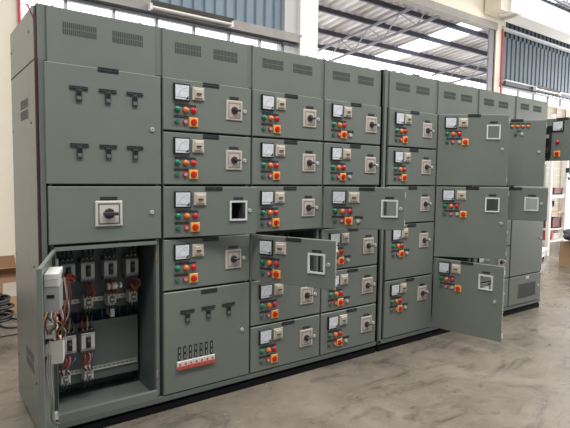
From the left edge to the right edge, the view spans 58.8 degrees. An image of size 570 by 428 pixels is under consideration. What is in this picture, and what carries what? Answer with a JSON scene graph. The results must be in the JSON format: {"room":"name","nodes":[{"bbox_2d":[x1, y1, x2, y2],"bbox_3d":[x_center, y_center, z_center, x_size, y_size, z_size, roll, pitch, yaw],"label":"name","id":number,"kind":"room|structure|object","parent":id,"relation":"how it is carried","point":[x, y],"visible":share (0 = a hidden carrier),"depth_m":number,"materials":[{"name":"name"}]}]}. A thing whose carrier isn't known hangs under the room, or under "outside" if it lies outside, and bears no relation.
{"room":"factory floor","nodes":[
{"label":"factory floor","id":0,"kind":"room"},
{"bbox_2d":[0,0,16,263],"bbox_3d":[-7.041,-2.094,3.267,9.460,6.600,0.200,-2,5,-36],"label":"wall","id":1,"kind":"structure","parent":0,"point":[8,17],"depth_m":6.00,"materials":[{"name":"beige paint"}]},
{"bbox_2d":[17,0,20,22],"bbox_3d":[-3.141,-2.187,5.989,0.036,6.500,0.036,-2,5,-36],"label":"pipe","id":2,"kind":"object","parent":1,"relation":"attached to","point":[18,1],"visible":0.02,"depth_m":5.96,"materials":[{"name":"metal"}]},
{"bbox_2d":[150,0,280,29],"bbox_3d":[-1.614,-4.231,7.089,3.942,2.740,0.035,-2,5,-36],"label":"wall","id":3,"kind":"structure","parent":0,"point":[266,13],"depth_m":7.91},
{"bbox_2d":[147,0,233,27],"bbox_3d":[-1.290,-2.797,7.106,1.280,0.105,0.150,-2,5,-36],"label":"fluorescent light","id":4,"kind":"object","parent":3,"relation":"attached to","point":[153,5],"visible":1,"depth_m":7.05,"materials":[{"name":"white metal"}]},
{"bbox_2d":[82,0,301,43],"bbox_3d":[-1.459,-2.824,7.172,4.200,0.135,0.160,-2,5,-36],"label":"trim","id":5,"kind":"structure","parent":3,"relation":"attached to","point":[245,28],"depth_m":7.48,"materials":[{"name":"metal"}]},
{"bbox_2d":[0,241,569,427],"bbox_3d":[5.922,0.851,10.747,39.000,0.001,28.000,-2,5,-36],"label":"floor","id":6,"kind":"structure","parent":0,"point":[451,379],"depth_m":3.70,"materials":[{"name":"concrete"}]},
{"bbox_2d":[0,255,16,309],"bbox_3d":[-3.340,0.807,5.724,0.700,0.560,0.560,-3,6,-42],"label":"cardboard box","id":7,"kind":"object","parent":6,"relation":"on","point":[7,263],"visible":0.48,"depth_m":5.71,"materials":[{"name":"brown cardboard"}]},
{"bbox_2d":[0,293,16,328],"bbox_3d":[-3.117,0.987,5.237,0.884,0.290,0.563,0,4,-12],"label":"cable coil","id":8,"kind":"object","parent":6,"relation":"on","point":[4,301],"visible":0.91,"depth_m":5.31,"materials":[{"name":"black rubber"}]},
{"bbox_2d":[10,3,162,427],"bbox_3d":[-1.187,0.059,3.062,0.842,2.488,1.428,-2,5,-36],"label":"tall cabinet","id":9,"kind":"object","parent":6,"relation":"on","point":[86,87],"visible":1,"depth_m":3.04,"materials":[{"name":"metal"}]},
{"bbox_2d":[20,97,27,119],"bbox_3d":[-1.570,-0.627,3.045,0.002,0.118,0.234,-2,5,-36],"label":"vent grille","id":10,"kind":"object","parent":9,"relation":"attached to","point":[24,100],"depth_m":3.04,"materials":[{"name":"grey"}]},
{"bbox_2d":[26,344,33,372],"bbox_3d":[-1.590,0.898,3.154,0.002,0.118,0.234,-2,5,-36],"label":"vent grille","id":11,"kind":"object","parent":9,"relation":"attached to","point":[29,351],"depth_m":3.15,"materials":[{"name":"grey"}]},
{"bbox_2d":[63,21,96,38],"bbox_3d":[-1.160,-1.038,2.862,0.182,0.067,0.001,-2,5,-36],"label":"vent grille","id":12,"kind":"object","parent":9,"relation":"attached to","point":[71,29],"depth_m":2.86,"materials":[{"name":"grey"}]},
{"bbox_2d":[112,30,142,46],"bbox_3d":[-0.939,-1.046,3.025,0.182,0.067,0.001,-2,5,-36],"label":"vent grille","id":13,"kind":"object","parent":9,"relation":"attached to","point":[120,38],"depth_m":3.02,"materials":[{"name":"grey"}]},
{"bbox_2d":[160,27,256,410],"bbox_3d":[-0.730,0.018,3.712,0.668,2.490,0.924,-2,5,-36],"label":"tall cabinet","id":14,"kind":"object","parent":6,"relation":"on","point":[208,200],"visible":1,"depth_m":3.39,"materials":[{"name":"metal"}]},
{"bbox_2d":[174,265,180,271],"bbox_3d":[-0.696,0.356,3.291,0.045,0.045,0.023,-2,5,-36],"label":"lamp","id":15,"kind":"object","parent":14,"relation":"attached to","point":[177,268],"depth_m":3.29,"materials":[{"name":"green"}]},
{"bbox_2d":[174,159,180,165],"bbox_3d":[-0.686,-0.330,3.242,0.045,0.045,0.023,-2,5,-36],"label":"lamp","id":16,"kind":"object","parent":14,"relation":"attached to","point":[177,162],"depth_m":3.24,"materials":[{"name":"green"}]},
{"bbox_2d":[182,159,188,165],"bbox_3d":[-0.639,-0.332,3.277,0.045,0.045,0.023,-2,5,-36],"label":"lamp","id":17,"kind":"object","parent":14,"relation":"attached to","point":[185,162],"depth_m":3.27,"materials":[{"name":"orange"}]},
{"bbox_2d":[182,106,188,112],"bbox_3d":[-0.635,-0.670,3.253,0.045,0.045,0.023,-2,5,-36],"label":"lamp","id":18,"kind":"object","parent":14,"relation":"attached to","point":[185,109],"depth_m":3.25,"materials":[{"name":"orange"}]},
{"bbox_2d":[175,42,200,56],"bbox_3d":[-0.623,-1.059,3.259,0.182,0.067,0.001,-2,5,-36],"label":"vent grille","id":19,"kind":"object","parent":14,"relation":"attached to","point":[182,49],"depth_m":3.26,"materials":[{"name":"grey"}]},
{"bbox_2d":[189,273,197,282],"bbox_3d":[-0.603,0.427,3.364,0.062,0.061,0.026,-2,5,-36],"label":"switch","id":20,"kind":"object","parent":14,"relation":"attached to","point":[193,277],"depth_m":3.36,"materials":[{"name":"orange"}]},
{"bbox_2d":[189,170,197,178],"bbox_3d":[-0.594,-0.259,3.315,0.062,0.061,0.026,-2,5,-36],"label":"switch","id":21,"kind":"object","parent":14,"relation":"attached to","point":[193,174],"depth_m":3.31,"materials":[{"name":"orange"}]},
{"bbox_2d":[189,117,197,126],"bbox_3d":[-0.590,-0.597,3.291,0.062,0.061,0.026,-2,5,-36],"label":"switch","id":22,"kind":"object","parent":14,"relation":"attached to","point":[193,121],"depth_m":3.28,"materials":[{"name":"orange"}]},
{"bbox_2d":[190,107,196,113],"bbox_3d":[-0.590,-0.672,3.286,0.045,0.045,0.023,-2,5,-36],"label":"lamp","id":23,"kind":"object","parent":14,"relation":"on","point":[193,110],"depth_m":3.28,"materials":[{"name":"red"}]},
{"bbox_2d":[191,222,199,231],"bbox_3d":[-0.585,0.087,3.314,0.062,0.061,0.026,-1,5,-28],"label":"switch","id":24,"kind":"object","parent":14,"relation":"attached to","point":[195,226],"depth_m":3.31,"materials":[{"name":"orange"}]},
{"bbox_2d":[192,243,203,256],"bbox_3d":[-0.575,0.242,3.369,0.084,0.083,0.026,-2,5,-36],"label":"switch","id":25,"kind":"object","parent":14,"relation":"attached to","point":[197,248],"depth_m":3.37,"materials":[{"name":"beige plastic"}]},
{"bbox_2d":[192,140,203,152],"bbox_3d":[-0.566,-0.445,3.320,0.084,0.083,0.026,-2,5,-36],"label":"switch","id":26,"kind":"object","parent":14,"relation":"attached to","point":[197,145],"depth_m":3.32,"materials":[{"name":"beige plastic"}]},
{"bbox_2d":[192,87,203,100],"bbox_3d":[-0.561,-0.783,3.296,0.084,0.083,0.026,-2,5,-36],"label":"switch","id":27,"kind":"object","parent":14,"relation":"attached to","point":[197,92],"depth_m":3.29,"materials":[{"name":"beige plastic"}]},
{"bbox_2d":[194,193,205,204],"bbox_3d":[-0.554,-0.098,3.316,0.084,0.083,0.026,-1,5,-28],"label":"switch","id":28,"kind":"object","parent":14,"relation":"attached to","point":[199,198],"depth_m":3.31,"materials":[{"name":"beige plastic"}]},
{"bbox_2d":[214,49,236,62],"bbox_3d":[-0.402,-1.068,3.422,0.182,0.067,0.001,-2,5,-36],"label":"vent grille","id":29,"kind":"object","parent":14,"relation":"attached to","point":[220,55],"depth_m":3.42,"materials":[{"name":"grey"}]},
{"bbox_2d":[248,45,336,386],"bbox_3d":[-0.044,0.013,3.910,0.670,2.490,1.421,-2,5,-36],"label":"tall cabinet","id":30,"kind":"object","parent":6,"relation":"on","point":[286,281],"visible":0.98,"depth_m":3.75,"materials":[{"name":"metal"}]},
{"bbox_2d":[264,58,282,70],"bbox_3d":[-0.086,-1.080,3.655,0.182,0.067,0.001,-2,5,-36],"label":"vent grille","id":31,"kind":"object","parent":30,"relation":"attached to","point":[270,64],"depth_m":3.66,"materials":[{"name":"grey"}]},
{"bbox_2d":[271,353,277,362],"bbox_3d":[-0.075,1.089,3.809,0.062,0.061,0.026,-2,5,-36],"label":"switch","id":32,"kind":"object","parent":30,"relation":"attached to","point":[274,356],"depth_m":3.80,"materials":[{"name":"orange"}]},
{"bbox_2d":[271,309,277,318],"bbox_3d":[-0.071,0.750,3.785,0.062,0.061,0.026,-2,5,-36],"label":"switch","id":33,"kind":"object","parent":30,"relation":"attached to","point":[274,312],"depth_m":3.78,"materials":[{"name":"orange"}]},
{"bbox_2d":[272,218,278,226],"bbox_3d":[-0.061,0.064,3.736,0.062,0.061,0.026,-2,5,-36],"label":"switch","id":34,"kind":"object","parent":30,"relation":"attached to","point":[275,221],"depth_m":3.73,"materials":[{"name":"orange"}]},
{"bbox_2d":[272,269,280,278],"bbox_3d":[-0.064,0.422,3.536,0.062,0.061,0.026,3,5,28],"label":"switch","id":35,"kind":"object","parent":30,"relation":"attached to","point":[276,273],"depth_m":3.53,"materials":[{"name":"orange"}]},
{"bbox_2d":[273,172,279,179],"bbox_3d":[-0.057,-0.280,3.711,0.062,0.061,0.026,-2,5,-36],"label":"switch","id":36,"kind":"object","parent":30,"relation":"attached to","point":[276,175],"depth_m":3.70,"materials":[{"name":"orange"}]},
{"bbox_2d":[273,125,280,133],"bbox_3d":[-0.052,-0.618,3.687,0.062,0.061,0.026,-2,5,-36],"label":"switch","id":37,"kind":"object","parent":30,"relation":"attached to","point":[276,128],"depth_m":3.68,"materials":[{"name":"orange"}]},
{"bbox_2d":[273,327,282,339],"bbox_3d":[-0.047,0.904,3.815,0.084,0.083,0.026,-2,5,-36],"label":"switch","id":38,"kind":"object","parent":30,"relation":"attached to","point":[277,331],"depth_m":3.81,"materials":[{"name":"beige plastic"}]},
{"bbox_2d":[274,283,282,294],"bbox_3d":[-0.042,0.565,3.791,0.084,0.083,0.026,-2,5,-36],"label":"switch","id":39,"kind":"object","parent":30,"relation":"attached to","point":[278,288],"depth_m":3.78,"materials":[{"name":"beige plastic"}]},
{"bbox_2d":[275,192,284,202],"bbox_3d":[-0.033,-0.122,3.742,0.084,0.083,0.026,-2,5,-36],"label":"switch","id":40,"kind":"object","parent":30,"relation":"attached to","point":[279,196],"depth_m":3.74,"materials":[{"name":"beige plastic"}]},
{"bbox_2d":[275,145,284,156],"bbox_3d":[-0.029,-0.466,3.717,0.084,0.083,0.026,-2,5,-36],"label":"switch","id":41,"kind":"object","parent":30,"relation":"attached to","point":[279,149],"depth_m":3.71,"materials":[{"name":"beige plastic"}]},
{"bbox_2d":[275,242,285,254],"bbox_3d":[-0.034,0.239,3.507,0.084,0.083,0.026,3,5,28],"label":"switch","id":42,"kind":"object","parent":30,"relation":"attached to","point":[280,247],"depth_m":3.50,"materials":[{"name":"beige plastic"}]},
{"bbox_2d":[276,98,285,109],"bbox_3d":[-0.024,-0.804,3.693,0.084,0.083,0.026,-2,5,-36],"label":"switch","id":43,"kind":"object","parent":30,"relation":"attached to","point":[280,102],"depth_m":3.69,"materials":[{"name":"beige plastic"}]},
{"bbox_2d":[293,63,311,75],"bbox_3d":[0.135,-1.089,3.818,0.182,0.067,0.001,-2,5,-36],"label":"vent grille","id":44,"kind":"object","parent":30,"relation":"attached to","point":[299,69],"depth_m":3.82,"materials":[{"name":"grey"}]},
{"bbox_2d":[318,59,405,367],"bbox_3d":[0.447,-0.013,4.357,0.652,2.490,1.283,-2,5,-36],"label":"tall cabinet","id":45,"kind":"object","parent":6,"relation":"on","point":[352,198],"visible":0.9,"depth_m":4.15,"materials":[{"name":"metal"}]},
{"bbox_2d":[336,338,341,346],"bbox_3d":[0.459,1.068,4.203,0.062,0.061,0.026,-2,5,-36],"label":"switch","id":46,"kind":"object","parent":45,"relation":"attached to","point":[338,340],"depth_m":4.19,"materials":[{"name":"orange"}]},
{"bbox_2d":[338,257,343,264],"bbox_3d":[0.468,0.385,4.154,0.062,0.061,0.026,-2,5,-36],"label":"switch","id":47,"kind":"object","parent":45,"relation":"attached to","point":[340,259],"depth_m":4.15,"materials":[{"name":"orange"}]},
{"bbox_2d":[333,71,349,81],"bbox_3d":[0.453,-1.101,4.053,0.182,0.067,0.001,-2,5,-36],"label":"vent grille","id":48,"kind":"object","parent":45,"relation":"attached to","point":[338,76],"depth_m":4.05,"materials":[{"name":"grey"}]},
{"bbox_2d":[339,314,346,324],"bbox_3d":[0.492,0.882,4.213,0.084,0.083,0.026,-2,5,-36],"label":"switch","id":49,"kind":"object","parent":45,"relation":"attached to","point":[342,317],"depth_m":4.20,"materials":[{"name":"beige plastic"}]},
{"bbox_2d":[340,173,345,180],"bbox_3d":[0.477,-0.301,4.105,0.062,0.061,0.026,-2,5,-36],"label":"switch","id":50,"kind":"object","parent":45,"relation":"attached to","point":[342,175],"depth_m":4.10,"materials":[{"name":"orange"}]},
{"bbox_2d":[340,274,347,284],"bbox_3d":[0.496,0.543,4.188,0.084,0.083,0.026,-2,5,-36],"label":"switch","id":51,"kind":"object","parent":45,"relation":"attached to","point":[343,277],"depth_m":4.18,"materials":[{"name":"beige plastic"}]},
{"bbox_2d":[341,131,346,138],"bbox_3d":[0.481,-0.639,4.081,0.062,0.061,0.026,-2,5,-36],"label":"switch","id":52,"kind":"object","parent":45,"relation":"attached to","point":[343,133],"depth_m":4.07,"materials":[{"name":"orange"}]},
{"bbox_2d":[341,233,348,242],"bbox_3d":[0.501,0.199,4.164,0.084,0.083,0.026,-2,5,-36],"label":"switch","id":53,"kind":"object","parent":45,"relation":"attached to","point":[344,236],"depth_m":4.15,"materials":[{"name":"beige plastic"}]},
{"bbox_2d":[343,149,350,158],"bbox_3d":[0.510,-0.487,4.115,0.084,0.083,0.026,-2,5,-36],"label":"switch","id":54,"kind":"object","parent":45,"relation":"attached to","point":[346,152],"depth_m":4.11,"materials":[{"name":"beige plastic"}]},
{"bbox_2d":[344,106,351,117],"bbox_3d":[0.514,-0.825,4.090,0.084,0.083,0.026,-2,5,-36],"label":"switch","id":55,"kind":"object","parent":45,"relation":"attached to","point":[347,109],"depth_m":4.09,"materials":[{"name":"beige plastic"}]},
{"bbox_2d":[345,217,352,224],"bbox_3d":[0.499,0.054,3.974,0.062,0.061,0.026,1,4,9],"label":"switch","id":56,"kind":"object","parent":45,"relation":"attached to","point":[348,220],"depth_m":3.98,"materials":[{"name":"orange"}]},
{"bbox_2d":[349,192,359,202],"bbox_3d":[0.539,-0.129,3.954,0.084,0.083,0.026,1,4,9],"label":"switch","id":57,"kind":"object","parent":45,"relation":"attached to","point":[354,197],"depth_m":3.95,"materials":[{"name":"beige plastic"}]},
{"bbox_2d":[358,75,373,85],"bbox_3d":[0.674,-1.110,4.216,0.182,0.067,0.001,-2,5,-36],"label":"vent grille","id":58,"kind":"object","parent":45,"relation":"attached to","point":[363,80],"depth_m":4.22,"materials":[{"name":"grey"}]},
{"bbox_2d":[374,69,436,351],"bbox_3d":[0.905,-0.058,4.956,0.739,2.506,0.862,-2,5,-36],"label":"tall cabinet","id":59,"kind":"object","parent":6,"relation":"on","point":[408,103],"visible":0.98,"depth_m":4.62,"materials":[{"name":"metal"}]},
{"bbox_2d":[396,82,409,91],"bbox_3d":[1.050,-1.125,4.493,0.182,0.067,0.001,-2,5,-36],"label":"vent grille","id":60,"kind":"object","parent":59,"relation":"attached to","point":[400,86],"depth_m":4.49,"materials":[{"name":"grey"}]},
{"bbox_2d":[400,283,406,292],"bbox_3d":[1.091,0.680,4.640,0.084,0.083,0.026,-2,5,-36],"label":"switch","id":61,"kind":"object","parent":59,"relation":"attached to","point":[403,286],"depth_m":4.63,"materials":[{"name":"beige plastic"}]},
{"bbox_2d":[401,228,407,237],"bbox_3d":[1.098,0.175,4.604,0.084,0.083,0.026,-2,5,-36],"label":"switch","id":62,"kind":"object","parent":59,"relation":"attached to","point":[404,233],"depth_m":4.60,"materials":[{"name":"beige plastic"}]},
{"bbox_2d":[404,152,410,161],"bbox_3d":[1.107,-0.511,4.555,0.084,0.083,0.026,-2,5,-36],"label":"switch","id":63,"kind":"object","parent":59,"relation":"attached to","point":[407,155],"depth_m":4.55,"materials":[{"name":"beige plastic"}]},
{"bbox_2d":[405,114,411,123],"bbox_3d":[1.111,-0.849,4.531,0.084,0.083,0.026,-2,5,-36],"label":"switch","id":64,"kind":"object","parent":59,"relation":"attached to","point":[408,117],"depth_m":4.52,"materials":[{"name":"beige plastic"}]},
{"bbox_2d":[417,86,429,94],"bbox_3d":[1.271,-1.134,4.657,0.182,0.067,0.001,-2,5,-36],"label":"vent grille","id":65,"kind":"object","parent":59,"relation":"attached to","point":[421,90],"depth_m":4.66,"materials":[{"name":"grey"}]},
{"bbox_2d":[429,79,509,341],"bbox_3d":[1.659,-0.060,5.123,0.674,2.506,1.490,-2,5,-36],"label":"tall cabinet","id":66,"kind":"object","parent":6,"relation":"on","point":[466,158],"visible":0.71,"depth_m":4.79,"materials":[{"name":"metal"}]},
{"bbox_2d":[444,91,455,99],"bbox_3d":[1.596,-1.147,4.896,0.182,0.067,0.001,-2,5,-36],"label":"vent grille","id":67,"kind":"object","parent":66,"relation":"attached to","point":[448,95],"depth_m":4.90,"materials":[{"name":"grey"}]},
{"bbox_2d":[452,264,460,273],"bbox_3d":[1.596,0.515,4.731,0.084,0.083,0.026,5,6,43],"label":"switch","id":68,"kind":"object","parent":66,"relation":"attached to","point":[456,268],"depth_m":4.72,"materials":[{"name":"beige plastic"}]},
{"bbox_2d":[456,191,465,199],"bbox_3d":[1.670,-0.178,4.791,0.084,0.083,0.026,2,4,11],"label":"switch","id":69,"kind":"object","parent":66,"relation":"attached to","point":[460,195],"depth_m":4.79,"materials":[{"name":"beige plastic"}]},
{"bbox_2d":[460,211,466,217],"bbox_3d":[1.692,0.004,4.800,0.062,0.061,0.026,2,4,11],"label":"switch","id":70,"kind":"object","parent":66,"relation":"attached to","point":[463,214],"depth_m":4.80,"materials":[{"name":"yellow"}]},
{"bbox_2d":[459,118,467,126],"bbox_3d":[1.685,-0.862,4.770,0.084,0.083,0.026,1,4,4],"label":"switch","id":71,"kind":"object","parent":66,"relation":"attached to","point":[463,122],"depth_m":4.77,"materials":[{"name":"beige plastic"}]},
{"bbox_2d":[461,94,471,102],"bbox_3d":[1.817,-1.155,5.060,0.182,0.067,0.001,-2,5,-36],"label":"vent grille","id":72,"kind":"object","parent":66,"relation":"attached to","point":[465,98],"depth_m":5.06,"materials":[{"name":"grey"}]},
{"bbox_2d":[472,87,548,316],"bbox_3d":[2.194,-0.084,5.567,0.715,2.506,1.413,-2,5,-36],"label":"tall cabinet","id":73,"kind":"object","parent":6,"relation":"on","point":[527,138],"visible":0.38,"depth_m":5.16,"materials":[{"name":"metal"}]},
{"bbox_2d":[484,98,493,105],"bbox_3d":[2.137,-1.168,5.296,0.182,0.067,0.001,-2,5,-36],"label":"vent grille","id":74,"kind":"object","parent":73,"relation":"attached to","point":[487,101],"depth_m":5.29,"materials":[{"name":"grey"}]},
{"bbox_2d":[499,101,507,108],"bbox_3d":[2.358,-1.177,5.459,0.182,0.067,0.001,-2,5,-36],"label":"vent grille","id":75,"kind":"object","parent":73,"relation":"attached to","point":[502,104],"depth_m":5.46,"materials":[{"name":"grey"}]},
{"bbox_2d":[506,96,569,315],"bbox_3d":[2.783,-0.104,5.947,0.760,2.506,1.501,-2,5,-36],"label":"tall cabinet","id":76,"kind":"object","parent":6,"relation":"on","point":[526,238],"visible":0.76,"depth_m":5.85,"materials":[{"name":"metal"}]},
{"bbox_2d":[521,103,528,110],"bbox_3d":[2.712,-1.211,5.719,0.182,0.067,0.001,-2,5,-36],"label":"vent grille","id":77,"kind":"object","parent":76,"relation":"attached to","point":[524,106],"depth_m":5.72,"materials":[{"name":"grey"}]},
{"bbox_2d":[518,281,535,298],"bbox_3d":[2.863,0.893,5.984,0.390,0.170,0.005,-2,5,-36],"label":"vent grille","id":78,"kind":"object","parent":76,"relation":"attached to","point":[526,289],"depth_m":5.98,"materials":[{"name":"grey"}]},
{"bbox_2d":[533,105,540,112],"bbox_3d":[2.933,-1.220,5.882,0.182,0.067,0.001,-2,5,-36],"label":"vent grille","id":79,"kind":"object","parent":76,"relation":"attached to","point":[536,108],"depth_m":5.88,"materials":[{"name":"grey"}]},
{"bbox_2d":[542,114,568,255],"bbox_3d":[5.580,-0.612,10.811,0.760,2.900,0.560,-2,5,-36],"label":"storage rack","id":80,"kind":"object","parent":6,"relation":"on","point":[564,195],"visible":0.38,"depth_m":10.51,"materials":[{"name":"metal"}]},
{"bbox_2d":[543,217,561,227],"bbox_3d":[5.684,0.179,10.847,0.400,0.220,0.310,-2,5,-36],"label":"crate","id":81,"kind":"object","parent":80,"relation":"on","point":[555,221],"visible":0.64,"depth_m":10.74,"materials":[{"name":"red"}]},
{"bbox_2d":[542,239,562,241],"bbox_3d":[5.565,0.550,10.894,0.720,0.030,0.520,-2,5,-36],"label":"shelf","id":82,"kind":"object","parent":80,"relation":"attached to","point":[546,240],"depth_m":10.61,"materials":[{"name":"white paint"}]},
{"bbox_2d":[551,230,559,239],"bbox_3d":[5.734,0.434,10.911,0.280,0.198,0.260,-2,5,-36],"label":"parcel","id":83,"kind":"object","parent":80,"relation":"on","point":[556,235],"visible":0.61,"depth_m":10.79,"materials":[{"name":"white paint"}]},
{"bbox_2d":[552,188,562,194],"bbox_3d":[5.685,-0.491,10.793,0.380,0.140,0.310,-2,5,-36],"label":"crate","id":84,"kind":"object","parent":80,"relation":"on","point":[555,191],"visible":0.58,"depth_m":10.63,"materials":[{"name":"red"}]},
{"bbox_2d":[552,194,564,197],"bbox_3d":[5.577,-0.388,10.827,0.720,0.070,0.520,-2,5,-36],"label":"shelf","id":85,"kind":"object","parent":80,"relation":"attached to","point":[559,195],"depth_m":10.66,"materials":[{"name":"white paint"}]},
{"bbox_2d":[558,161,569,251],"bbox_3d":[6.896,-0.653,11.621,2.100,2.900,0.080,-2,5,-36],"label":"door","id":86,"kind":"structure","parent":6,"relation":"on","point":[568,199],"depth_m":11.11,"materials":[{"name":"white paint"}]},
{"bbox_2d":[559,240,569,266],"bbox_3d":[5.526,0.736,9.197,0.750,0.440,0.700,-2,5,-36],"label":"cardboard box","id":87,"kind":"object","parent":6,"relation":"on","point":[564,251],"visible":1,"depth_m":9.18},
{"bbox_2d":[563,229,569,239],"bbox_3d":[5.349,0.382,9.129,0.967,0.252,0.763,-2,5,-36],"label":"plastic bag","id":88,"kind":"object","parent":87,"relation":"on","point":[566,236],"visible":1,"depth_m":9.05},
{"bbox_2d":[318,0,460,55],"bbox_3d":[0.539,-5.580,12.471,10.800,0.680,6.000,-2,5,-36],"label":"skylight","id":89,"kind":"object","parent":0,"point":[326,21],"depth_m":15.06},
{"bbox_2d":[318,6,441,60],"bbox_3d":[2.744,-5.139,14.141,0.060,1.140,5.826,-2,5,-36],"label":"roof truss","id":90,"kind":"object","parent":89,"relation":"attached to","point":[396,15],"visible":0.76,"depth_m":14.29,"materials":[{"name":"grey metal"}]},
{"bbox_2d":[318,5,486,56],"bbox_3d":[4.713,-5.615,16.249,22.000,0.130,0.080,-2,5,-36],"label":"trim","id":91,"kind":"structure","parent":89,"relation":"attached to","point":[323,9],"depth_m":15.22,"materials":[{"name":"grey metal"}]},
{"bbox_2d":[318,28,486,71],"bbox_3d":[3.981,-5.572,17.244,22.000,0.130,0.080,-2,5,-36],"label":"roof beam","id":92,"kind":"structure","parent":89,"relation":"attached to","point":[320,30],"depth_m":17.13,"materials":[{"name":"grey metal"}]},
{"bbox_2d":[359,0,487,39],"bbox_3d":[5.333,-5.651,15.408,22.000,0.130,0.080,-2,5,-36],"label":"trim","id":93,"kind":"structure","parent":89,"relation":"attached to","point":[379,3],"depth_m":14.39,"materials":[{"name":"grey metal"}]},
{"bbox_2d":[318,44,535,92],"bbox_3d":[3.349,-5.535,18.101,22.000,0.130,0.080,-2,5,-36],"label":"trim","id":94,"kind":"structure","parent":89,"relation":"attached to","point":[338,50],"depth_m":18.68,"materials":[{"name":"grey metal"}]},
{"bbox_2d":[432,0,505,26],"bbox_3d":[2.791,-5.468,10.270,6.000,2.210,0.220,-2,5,-36],"label":"wall","id":95,"kind":"structure","parent":0,"point":[474,7],"depth_m":11.23,"materials":[{"name":"beige paint"}]},
{"bbox_2d":[393,0,497,30],"bbox_3d":[2.655,-4.277,10.197,5.620,0.160,0.170,-2,5,-36],"label":"trim","id":96,"kind":"structure","parent":95,"relation":"attached to","point":[430,6],"depth_m":10.79,"materials":[{"name":"metal"}]},
{"bbox_2d":[484,0,569,43],"bbox_3d":[8.149,-4.971,13.777,8.650,0.760,0.530,-2,5,-36],"label":"trim","id":97,"kind":"structure","parent":95,"relation":"attached to","point":[538,16],"depth_m":11.93,"materials":[{"name":"white paint"}]},
{"bbox_2d":[502,27,569,52],"bbox_3d":[8.291,-4.532,14.324,7.800,0.050,0.100,-2,5,-36],"label":"trim","id":98,"kind":"structure","parent":95,"relation":"attached to","point":[506,29],"depth_m":12.86,"materials":[{"name":"grey metal"}]},
{"bbox_2d":[553,0,569,7],"bbox_3d":[8.511,-6.244,14.398,8.086,1.040,0.060,-2,5,-36],"label":"window","id":99,"kind":"structure","parent":95,"relation":"in","point":[566,4],"depth_m":13.74,"materials":[{"name":"white glass"}]},
{"bbox_2d":[396,0,569,79],"bbox_3d":[9.896,-5.950,19.378,10.170,0.680,6.000,-2,5,-36],"label":"skylight","id":100,"kind":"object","parent":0,"point":[442,51],"depth_m":18.49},
{"bbox_2d":[431,57,486,82],"bbox_3d":[7.529,-5.328,17.672,0.060,1.140,5.826,-2,5,-36],"label":"roof truss","id":101,"kind":"object","parent":100,"relation":"attached to","point":[483,59],"visible":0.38,"depth_m":18.81,"materials":[{"name":"grey metal"}]},
{"bbox_2d":[499,35,569,99],"bbox_3d":[8.242,-3.837,14.478,7.780,1.160,0.035,-2,5,-36],"label":"wall","id":102,"kind":"structure","parent":0,"point":[524,63],"depth_m":13.15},
{"bbox_2d":[499,79,569,98],"bbox_3d":[8.310,-3.257,14.367,7.800,0.120,0.180,-2,5,-36],"label":"trim","id":103,"kind":"structure","parent":102,"relation":"attached to","point":[506,82],"depth_m":12.53,"materials":[{"name":"grey metal"}]},
{"bbox_2d":[533,86,561,95],"bbox_3d":[6.776,-3.176,13.055,1.280,0.105,0.150,-2,5,-36],"label":"fluorescent light","id":104,"kind":"object","parent":102,"relation":"attached to","point":[539,88],"visible":1,"depth_m":13.02,"materials":[{"name":"white plastic"}]},
{"bbox_2d":[501,0,569,57],"bbox_3d":[8.223,-5.083,14.437,7.780,1.330,0.035,-2,5,-36],"label":"wall","id":105,"kind":"structure","parent":0,"point":[508,25],"depth_m":13.36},
{"bbox_2d":[545,106,569,231],"bbox_3d":[6.726,-1.119,13.552,4.150,3.550,0.202,-2,5,-36],"label":"wall","id":106,"kind":"structure","parent":0,"point":[551,110],"depth_m":14.03,"materials":[{"name":"white painted plaster"}]},
{"bbox_2d":[501,86,569,109],"bbox_3d":[6.700,-3.018,13.317,3.686,0.270,0.060,-2,5,-36],"label":"window","id":107,"kind":"structure","parent":106,"relation":"in","point":[502,87],"depth_m":13.30,"materials":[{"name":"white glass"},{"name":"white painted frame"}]},
{"bbox_3d":[-1.589,-0.491,7.440,4.160,2.950,0.200,-2,5,-36],"label":"wall","id":108,"kind":"structure","parent":0,"visible":0},
{"bbox_2d":[16,0,282,50],"bbox_3d":[-1.631,-2.354,7.195,3.916,0.800,0.060,-2,5,-36],"label":"window","id":109,"kind":"structure","parent":108,"relation":"in","point":[113,10],"depth_m":7.09,"materials":[{"name":"white glass"}]},
{"bbox_2d":[277,0,297,53],"bbox_3d":[0.025,-2.373,8.471,0.260,6.600,0.220,-2,5,-36],"label":"trim","id":110,"kind":"structure","parent":108,"relation":"attached to","point":[289,8],"depth_m":8.32,"materials":[{"name":"grey metal"}]},
{"bbox_3d":[2.604,-0.283,10.565,5.480,2.200,0.200,-2,5,-36],"label":"wall","id":111,"kind":"structure","parent":0,"visible":0},
{"bbox_2d":[297,0,317,57],"bbox_3d":[0.291,-2.382,8.649,0.380,6.600,0.350,-2,5,-36],"label":"trim","id":112,"kind":"structure","parent":111,"relation":"attached to","point":[307,17],"depth_m":8.44,"materials":[{"name":"white paint"}]},
{"bbox_2d":[486,29,494,90],"bbox_3d":[4.783,-1.767,11.947,0.240,5.020,0.040,-2,5,-36],"label":"trim","id":113,"kind":"structure","parent":111,"relation":"attached to","point":[491,33],"depth_m":11.78,"materials":[{"name":"grey metal"}]},
{"bbox_2d":[493,24,501,91],"bbox_3d":[4.974,-1.863,12.063,0.210,5.200,0.050,-2,5,-36],"label":"trim","id":114,"kind":"structure","parent":111,"relation":"attached to","point":[497,52],"depth_m":11.91,"materials":[{"name":"beige paint"}]},
{"bbox_2d":[499,29,503,92],"bbox_3d":[5.104,-1.814,12.107,0.044,5.100,0.044,-2,5,-36],"label":"pipe","id":115,"kind":"object","parent":111,"relation":"attached to","point":[502,29],"visible":0.4,"depth_m":11.96,"materials":[{"name":"metal"}]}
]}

